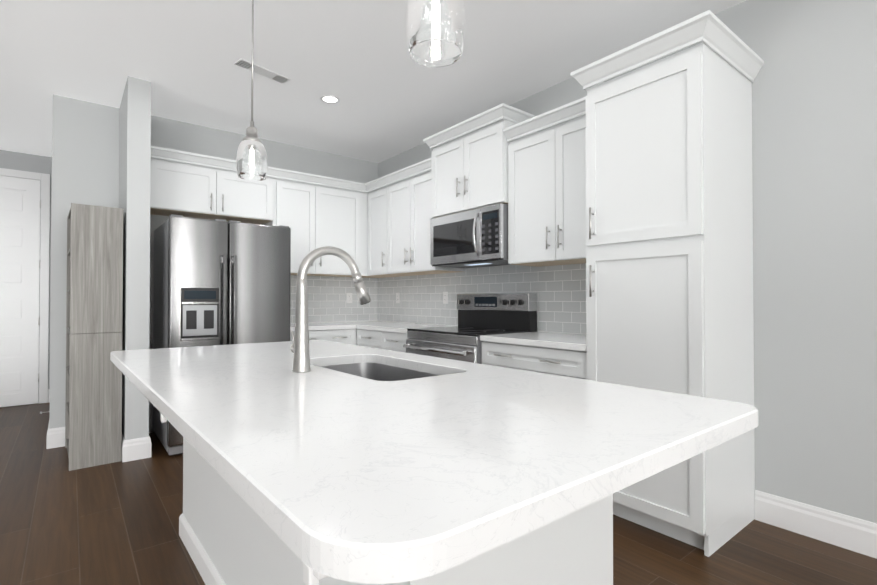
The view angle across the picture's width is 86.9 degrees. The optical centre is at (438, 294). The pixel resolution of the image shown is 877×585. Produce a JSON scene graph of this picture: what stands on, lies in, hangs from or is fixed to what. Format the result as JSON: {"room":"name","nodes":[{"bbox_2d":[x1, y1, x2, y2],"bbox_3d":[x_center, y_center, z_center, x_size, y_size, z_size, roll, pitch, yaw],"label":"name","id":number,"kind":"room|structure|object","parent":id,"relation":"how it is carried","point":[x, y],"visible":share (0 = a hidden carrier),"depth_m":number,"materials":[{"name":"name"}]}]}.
{"room":"kitchen","nodes":[
{"label":"kitchen","id":0,"kind":"room"},
{"bbox_2d":[0,150,51,407],"bbox_3d":[-4.865,-0.174,4.971,1.480,2.780,0.150,1,-1,-39],"label":"wall","id":1,"kind":"structure","parent":0,"point":[24,162],"depth_m":5.17,"materials":[{"name":"grey paint"}]},
{"bbox_2d":[0,168,49,406],"bbox_3d":[-4.795,-0.075,4.858,1.075,2.580,0.109,1,-1,-39],"label":"door","id":2,"kind":"structure","parent":1,"relation":"in","point":[24,259],"depth_m":5.09,"materials":[{"name":"white wood"}]},
{"bbox_2d":[119,76,150,439],"bbox_3d":[-2.419,-0.189,3.662,0.145,2.780,0.725,1,-1,-39],"label":"wall","id":3,"kind":"structure","parent":0,"point":[134,150],"depth_m":3.38,"materials":[{"name":"grey paint"}]},
{"bbox_2d":[121,434,131,462],"bbox_3d":[-2.471,1.125,3.595,0.031,0.152,0.741,1,-1,-39],"label":"baseboard","id":4,"kind":"structure","parent":3,"relation":"attached to","point":[126,445],"depth_m":3.32,"materials":[{"name":"white wood"}]},
{"bbox_2d":[136,436,150,458],"bbox_3d":[-2.350,1.126,3.690,0.016,0.152,0.739,1,-1,-39],"label":"baseboard","id":5,"kind":"structure","parent":3,"relation":"attached to","point":[144,442],"depth_m":3.38,"materials":[{"name":"white wood"}]},
{"bbox_2d":[49,94,377,432],"bbox_3d":[-1.927,-0.178,4.613,2.970,2.780,0.150,1,-1,-39],"label":"wall","id":6,"kind":"structure","parent":0,"point":[85,152],"depth_m":3.82,"materials":[{"name":"grey paint"}]},
{"bbox_2d":[44,389,51,448],"bbox_3d":[-3.706,1.134,4.424,0.030,0.152,2.126,1,-1,-39],"label":"baseboard","id":7,"kind":"structure","parent":6,"relation":"attached to","point":[49,432],"depth_m":3.61,"materials":[{"name":"white wood"}]},
{"bbox_2d":[52,427,64,447],"bbox_3d":[-2.873,1.126,3.739,0.360,0.152,0.016,1,-1,-39],"label":"baseboard","id":8,"kind":"structure","parent":6,"relation":"attached to","point":[58,434],"depth_m":3.64,"materials":[{"name":"white wood"}]},
{"bbox_2d":[150,153,273,224],"bbox_3d":[-2.072,-0.907,4.185,1.031,0.410,0.347,1,-1,-39],"label":"upper cabinet","id":9,"kind":"object","parent":6,"relation":"attached to","point":[210,192],"depth_m":4.04,"materials":[{"name":"white wood"}]},
{"bbox_2d":[270,177,321,275],"bbox_3d":[-1.482,-0.657,4.652,0.478,0.900,0.347,1,-1,-39],"label":"upper cabinet","id":10,"kind":"object","parent":6,"relation":"attached to","point":[297,205],"depth_m":4.54,"materials":[{"name":"white wood"}]},
{"bbox_2d":[290,275,377,322],"bbox_3d":[-1.248,0.051,5.050,1.320,0.504,0.010,1,-1,-39],"label":"tile backsplash","id":11,"kind":"structure","parent":6,"relation":"attached to","point":[326,294],"depth_m":5.13,"materials":[{"name":"grey tile"}]},
{"bbox_2d":[346,293,351,302],"bbox_3d":[-1.008,0.039,5.230,0.072,0.116,0.007,1,-1,-39],"label":"electrical outlet","id":12,"kind":"object","parent":11,"relation":"attached to","point":[348,297],"visible":1,"depth_m":5.22,"materials":[{"name":"white plastic"}]},
{"bbox_2d":[322,185,361,276],"bbox_3d":[-1.166,-0.654,4.904,0.566,0.900,0.347,1,-1,-39],"label":"upper cabinet","id":13,"kind":"object","parent":6,"relation":"attached to","point":[341,208],"depth_m":4.82,"materials":[{"name":"white wood"}]},
{"bbox_2d":[0,0,745,162],"bbox_3d":[-0.531,-1.660,0.928,5.800,0.100,12.000,1,-1,-39],"label":"ceiling","id":14,"kind":"structure","parent":0,"point":[361,64],"depth_m":3.12,"materials":[{"name":"white paint"}]},
{"bbox_2d":[236,0,267,180],"bbox_3d":[-0.885,-1.075,2.200,0.140,1.039,0.140,1,-1,-39],"label":"pendant light","id":15,"kind":"object","parent":14,"relation":"hanging from","point":[251,140],"visible":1,"depth_m":2.18,"materials":[{"name":"clear glass"}]},
{"bbox_2d":[234,58,290,83],"bbox_3d":[-1.240,-1.576,3.277,0.100,0.012,0.380,-1,-1,39],"label":"ceiling vent","id":16,"kind":"object","parent":14,"relation":"in","point":[257,69],"visible":1,"depth_m":3.26,"materials":[{"name":"white plastic"}]},
{"bbox_2d":[320,95,339,103],"bbox_3d":[-0.876,-1.574,3.734,0.156,0.006,0.156,1,-1,-39],"label":"recessed light","id":17,"kind":"object","parent":14,"relation":"in","point":[329,99],"visible":1,"depth_m":3.74,"materials":[{"name":"white plastic"}]},
{"bbox_2d":[406,0,464,66],"bbox_3d":[-0.006,-1.087,1.097,0.140,1.039,0.140,1,-1,-39],"label":"pendant light","id":18,"kind":"object","parent":14,"relation":"hanging from","point":[415,8],"visible":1,"depth_m":1.06,"materials":[{"name":"clear glass"}]},
{"bbox_2d":[0,403,876,584],"bbox_3d":[-0.531,1.220,0.895,5.800,0.100,12.000,1,-1,-39],"label":"floor","id":19,"kind":"structure","parent":0,"point":[115,523],"depth_m":2.23,"materials":[{"name":"brown wood"}]},
{"bbox_2d":[65,203,122,470],"bbox_3d":[-2.607,0.289,3.490,0.319,1.820,0.670,1,-1,-39],"label":"tall cabinet","id":20,"kind":"object","parent":19,"relation":"on","point":[93,403],"visible":1,"depth_m":3.24,"materials":[{"name":"grey wood"}]},
{"bbox_2d":[153,214,290,455],"bbox_3d":[-1.854,0.310,3.958,0.905,1.789,0.898,1,-1,-39],"label":"refrigerator","id":21,"kind":"object","parent":19,"relation":"on","point":[220,282],"visible":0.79,"depth_m":3.61,"materials":[{"name":"grey metal"}]},
{"bbox_2d":[290,333,353,344],"bbox_3d":[-1.255,0.774,4.601,0.720,0.876,0.687,1,-1,-39],"label":"base cabinet","id":22,"kind":"object","parent":19,"relation":"on","point":[347,340],"depth_m":4.46,"materials":[{"name":"white wood"}]},
{"bbox_2d":[354,337,385,349],"bbox_3d":[-0.443,0.774,4.571,0.683,0.876,0.549,1,-1,-39],"label":"base cabinet","id":23,"kind":"object","parent":19,"relation":"on","point":[374,342],"depth_m":4.37,"materials":[{"name":"white wood"}]},
{"bbox_2d":[179,358,612,584],"bbox_3d":[-0.414,0.740,1.624,1.012,0.876,2.117,1,-1,-39],"label":"kitchen island","id":24,"kind":"object","parent":19,"relation":"on","point":[580,552],"depth_m":1.20,"materials":[{"name":"white wood"}]},
{"bbox_2d":[110,340,758,584],"bbox_3d":[-0.409,0.288,1.641,1.110,0.042,2.348,1,-1,-39],"label":"island countertop","id":25,"kind":"structure","parent":24,"relation":"on","point":[323,476],"depth_m":0.86,"materials":[{"name":"white stone"}]},
{"bbox_2d":[290,246,370,373],"bbox_3d":[-0.389,0.046,1.683,0.300,0.438,0.094,1,-1,-39],"label":"faucet","id":26,"kind":"object","parent":25,"relation":"on","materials":[{"name":"silver metal"}]},
{"bbox_2d":[386,333,407,352],"bbox_3d":[-0.158,0.770,4.266,0.618,0.876,0.520,1,-1,-39],"label":"base cabinet","id":27,"kind":"object","parent":19,"relation":"on","point":[395,343],"depth_m":4.02,"materials":[{"name":"white wood"}]},
{"bbox_2d":[290,321,448,336],"bbox_3d":[-0.757,0.315,4.445,1.318,0.038,1.540,1,-1,-39],"label":"countertop","id":28,"kind":"structure","parent":27,"relation":"on","point":[352,328],"depth_m":4.42,"materials":[{"name":"white stone"}]},
{"bbox_2d":[403,293,536,363],"bbox_3d":[0.222,0.596,3.689,0.717,1.212,0.842,1,-1,-39],"label":"range","id":29,"kind":"object","parent":19,"relation":"on","point":[492,314],"visible":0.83,"depth_m":3.64,"materials":[{"name":"grey metal"}]},
{"bbox_2d":[482,341,586,379],"bbox_3d":[0.800,0.757,3.063,0.618,0.876,0.839,1,-1,-39],"label":"base cabinet","id":30,"kind":"object","parent":19,"relation":"on","point":[562,354],"depth_m":2.82,"materials":[{"name":"white wood"}]},
{"bbox_2d":[480,333,585,352],"bbox_3d":[0.790,0.300,3.061,0.623,0.038,0.840,1,-1,-39],"label":"countertop","id":31,"kind":"structure","parent":30,"relation":"on","point":[577,342],"depth_m":2.94,"materials":[{"name":"white stone"}]},
{"bbox_2d":[571,10,763,556],"bbox_3d":[1.222,-0.019,2.482,0.693,2.415,0.710,1,-1,-39],"label":"pantry","id":32,"kind":"object","parent":19,"relation":"on","point":[669,244],"visible":0.96,"depth_m":2.25,"materials":[{"name":"white wood"}]},
{"bbox_2d":[378,0,876,522],"bbox_3d":[2.316,-0.209,1.831,0.200,2.780,9.890,1,-1,-39],"label":"wall","id":33,"kind":"structure","parent":0,"point":[814,132],"depth_m":2.27,"materials":[{"name":"grey paint"}]},
{"bbox_2d":[366,185,381,276],"bbox_3d":[-0.496,-0.654,4.923,0.348,0.900,0.493,1,-1,-39],"label":"upper cabinet","id":34,"kind":"object","parent":33,"relation":"attached to","point":[373,199],"depth_m":4.89,"materials":[{"name":"white wood"}]},
{"bbox_2d":[382,169,464,276],"bbox_3d":[-0.153,-0.659,4.493,0.348,0.900,0.847,1,-1,-39],"label":"upper cabinet","id":35,"kind":"object","parent":33,"relation":"attached to","point":[405,203],"depth_m":4.39,"materials":[{"name":"white wood"}]},
{"bbox_2d":[378,263,585,334],"bbox_3d":[0.289,0.026,4.204,0.010,0.534,3.248,1,-1,-39],"label":"tile backsplash","id":36,"kind":"structure","parent":33,"relation":"attached to","point":[560,290],"depth_m":3.99,"materials":[{"name":"grey tile"}]},
{"bbox_2d":[396,293,399,302],"bbox_3d":[-0.450,0.038,5.117,0.007,0.116,0.072,1,-1,-39],"label":"electrical outlet","id":37,"kind":"object","parent":36,"relation":"attached to","point":[397,297],"visible":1,"depth_m":5.11,"materials":[{"name":"white plastic"}]},
{"bbox_2d":[443,292,447,303],"bbox_3d":[0.068,0.030,4.468,0.007,0.116,0.072,1,-1,-39],"label":"electrical outlet","id":38,"kind":"object","parent":36,"relation":"attached to","point":[445,297],"visible":1,"depth_m":4.46,"materials":[{"name":"white plastic"}]},
{"bbox_2d":[430,105,541,218],"bbox_3d":[0.358,-1.013,3.815,0.398,0.688,0.850,1,-1,-39],"label":"upper cabinet","id":39,"kind":"object","parent":33,"relation":"attached to","point":[468,172],"depth_m":3.60,"materials":[{"name":"white wood"}]},
{"bbox_2d":[430,203,510,267],"bbox_3d":[0.326,-0.451,3.784,0.458,0.412,0.840,1,-1,-39],"label":"microwave","id":40,"kind":"object","parent":39,"relation":"attached to","point":[478,237],"visible":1,"depth_m":3.61,"materials":[{"name":"grey metal"}]},
{"bbox_2d":[506,109,587,266],"bbox_3d":[0.905,-0.674,3.164,0.348,0.900,0.839,1,-1,-39],"label":"upper cabinet","id":41,"kind":"object","parent":33,"relation":"attached to","point":[524,169],"depth_m":3.11,"materials":[{"name":"white wood"}]},
{"bbox_2d":[754,490,876,558],"bbox_3d":[3.432,1.087,0.243,0.016,0.152,5.638,1,-1,-39],"label":"baseboard","id":42,"kind":"structure","parent":33,"relation":"attached to","point":[854,534],"depth_m":2.24,"materials":[{"name":"white wood"}]}
]}

